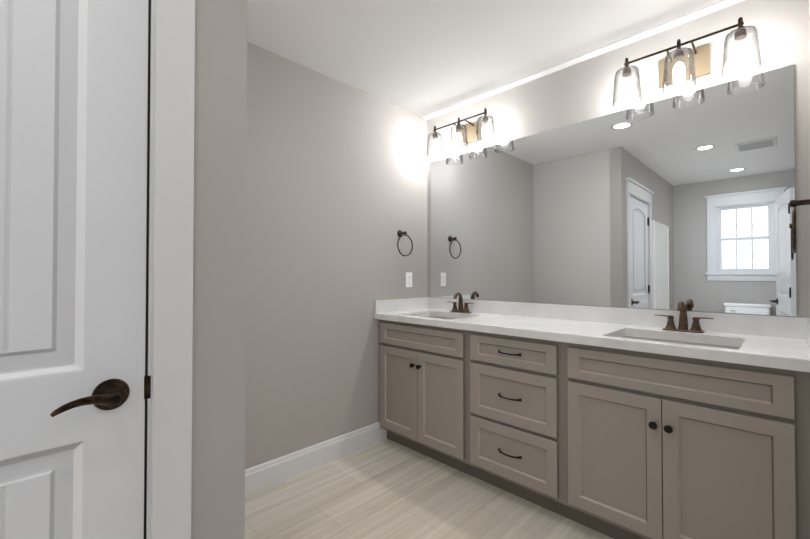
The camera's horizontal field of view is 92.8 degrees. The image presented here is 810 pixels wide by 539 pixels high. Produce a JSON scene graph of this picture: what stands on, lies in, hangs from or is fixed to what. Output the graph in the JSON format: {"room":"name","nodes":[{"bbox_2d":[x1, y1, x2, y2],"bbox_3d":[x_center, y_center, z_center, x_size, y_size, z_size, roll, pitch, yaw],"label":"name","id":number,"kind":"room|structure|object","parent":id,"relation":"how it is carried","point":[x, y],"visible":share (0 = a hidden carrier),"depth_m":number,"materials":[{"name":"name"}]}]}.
{"room":"bathroom","nodes":[
{"label":"bathroom","id":0,"kind":"room"},
{"bbox_2d":[146,0,246,538],"bbox_3d":[-1.383,-0.037,0.356,0.110,2.485,2.434,-1,-1,45],"label":"wall","id":1,"kind":"structure","parent":0,"point":[219,317],"depth_m":1.12,"materials":[{"name":"grey paint"}]},
{"bbox_2d":[0,0,147,538],"bbox_3d":[-0.953,0.191,0.733,0.157,2.018,0.770,-1,-1,45],"label":"door","id":2,"kind":"structure","parent":1,"relation":"in","point":[73,132],"depth_m":0.90,"materials":[{"name":"white wood"}]},
{"bbox_2d":[144,0,150,538],"bbox_3d":[-0.680,0.196,1.010,0.032,2.037,0.006,-1,-1,45],"label":"trim","id":3,"kind":"structure","parent":1,"relation":"attached to","point":[147,253],"depth_m":1.00,"materials":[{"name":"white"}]},
{"bbox_2d":[144,375,150,398],"bbox_3d":[-0.665,0.304,0.996,0.004,0.060,0.015,-1,-1,45],"label":"strike plate","id":4,"kind":"object","parent":1,"relation":"attached to","point":[147,386],"depth_m":0.99,"materials":[{"name":"brown metal"}]},
{"bbox_2d":[147,0,194,538],"bbox_3d":[-0.943,0.113,0.731,0.093,2.194,1.015,-1,-1,45],"label":"door frame","id":5,"kind":"structure","parent":1,"relation":"attached to","point":[170,353],"depth_m":1.02,"materials":[{"name":"white wood"}]},
{"bbox_2d":[245,42,426,468],"bbox_3d":[-0.559,-0.009,2.505,0.110,2.485,1.996,-1,-1,45],"label":"wall","id":6,"kind":"structure","parent":0,"point":[336,191],"depth_m":2.45,"materials":[{"name":"grey paint"}]},
{"bbox_2d":[245,422,386,496],"bbox_3d":[-0.638,1.161,2.320,0.015,0.140,1.426,-1,-1,45],"label":"baseboard","id":7,"kind":"structure","parent":6,"relation":"attached to","point":[262,476],"depth_m":2.35,"materials":[{"name":"white wood"}]},
{"bbox_2d":[397,230,412,255],"bbox_3d":[-0.015,-0.201,2.928,0.069,0.204,0.166,-1,-1,45],"label":"towel ring","id":8,"kind":"object","parent":6,"relation":"attached to","point":[400,233],"visible":1,"depth_m":2.92,"materials":[{"name":"brown metal"}]},
{"bbox_2d":[406,272,411,286],"bbox_3d":[0.033,0.081,3.017,0.007,0.115,0.070,-1,-1,45],"label":"electrical outlet","id":9,"kind":"object","parent":6,"relation":"attached to","point":[408,279],"visible":1,"depth_m":3.01,"materials":[{"name":"white plastic"}]},
{"bbox_2d":[245,439,612,538],"bbox_3d":[-0.019,1.255,0.314,3.940,0.100,4.540,-1,-1,45],"label":"floor","id":10,"kind":"structure","parent":0,"point":[387,489],"depth_m":2.00,"materials":[{"name":"tile"}]},
{"bbox_2d":[374,312,809,538],"bbox_3d":[0.751,0.787,2.188,2.176,0.885,0.581,-1,-1,45],"label":"bathroom vanity","id":11,"kind":"object","parent":10,"relation":"on","point":[682,422],"depth_m":1.68,"materials":[{"name":"beige wood"}]},
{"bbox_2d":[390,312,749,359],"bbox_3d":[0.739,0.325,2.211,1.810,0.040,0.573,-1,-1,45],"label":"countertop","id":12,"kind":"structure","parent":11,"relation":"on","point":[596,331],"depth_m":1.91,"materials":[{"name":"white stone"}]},
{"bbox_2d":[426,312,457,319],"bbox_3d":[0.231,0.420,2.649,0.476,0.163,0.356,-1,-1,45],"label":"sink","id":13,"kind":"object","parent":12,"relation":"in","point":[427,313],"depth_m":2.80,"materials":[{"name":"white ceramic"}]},
{"bbox_2d":[446,292,469,311],"bbox_3d":[0.388,0.239,2.809,0.236,0.147,0.103,-1,-1,45],"label":"faucet","id":14,"kind":"object","parent":12,"relation":"on","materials":[{"name":"brown metal"}]},
{"bbox_2d":[654,301,713,331],"bbox_3d":[1.339,0.226,1.865,0.236,0.147,0.103,-1,-1,45],"label":"faucet","id":15,"kind":"object","parent":12,"relation":"on","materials":[{"name":"brown metal"}]},
{"bbox_2d":[622,332,749,351],"bbox_3d":[1.182,0.407,1.705,0.476,0.163,0.356,-1,-1,45],"label":"sink","id":16,"kind":"object","parent":12,"relation":"in","point":[637,335],"depth_m":1.79,"materials":[{"name":"white ceramic"}]},
{"bbox_2d":[247,0,721,116],"bbox_3d":[-0.019,-1.330,0.348,3.940,0.100,4.540,-1,-1,45],"label":"ceiling","id":17,"kind":"structure","parent":0,"point":[421,58],"depth_m":2.08,"materials":[{"name":"white paint"}]},
{"bbox_2d":[427,0,809,317],"bbox_3d":[0.995,-0.009,2.445,2.400,2.485,0.110,-1,-1,45],"label":"wall","id":18,"kind":"structure","parent":0,"point":[576,93],"depth_m":2.04,"materials":[{"name":"grey paint"}]},
{"bbox_2d":[426,108,495,158],"bbox_3d":[0.411,-0.985,2.820,0.590,0.235,0.198,-1,-1,45],"label":"sconce","id":19,"kind":"object","parent":18,"relation":"attached to","point":[466,135],"visible":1,"depth_m":2.81,"materials":[{"name":"clear glass"}]},
{"bbox_2d":[422,0,743,119],"bbox_3d":[0.935,-1.250,2.400,2.180,0.006,0.062,-1,-1,45],"label":"trim","id":20,"kind":"structure","parent":18,"relation":"attached to","point":[717,6],"depth_m":2.21,"materials":[{"name":"white"}]},
{"bbox_2d":[430,64,796,316],"bbox_3d":[0.951,-0.333,2.410,2.089,1.098,0.006,-1,-1,45],"label":"mirror","id":21,"kind":"object","parent":18,"relation":"attached to","point":[671,203],"visible":1,"depth_m":2.09,"materials":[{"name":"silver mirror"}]},
{"bbox_2d":[612,17,761,107],"bbox_3d":[1.347,-0.997,1.890,0.590,0.235,0.198,-1,-1,45],"label":"sconce","id":22,"kind":"object","parent":18,"relation":"attached to","point":[680,65],"visible":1,"depth_m":1.88,"materials":[{"name":"clear glass"}]},
{"bbox_2d":[809,0,809,38],"bbox_3d":[0.247,-0.041,0.067,0.110,2.485,4.320,-1,-1,45],"label":"wall","id":23,"kind":"structure","parent":0,"point":[809,19],"depth_m":1.63,"materials":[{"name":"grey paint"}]},
{"bbox_2d":[789,199,809,252],"bbox_3d":[1.388,-0.159,1.345,0.069,0.204,0.166,-1,-1,45],"label":"towel ring","id":24,"kind":"object","parent":23,"relation":"attached to","point":[793,204],"visible":1,"depth_m":1.33,"materials":[{"name":"brown metal"}]}
]}

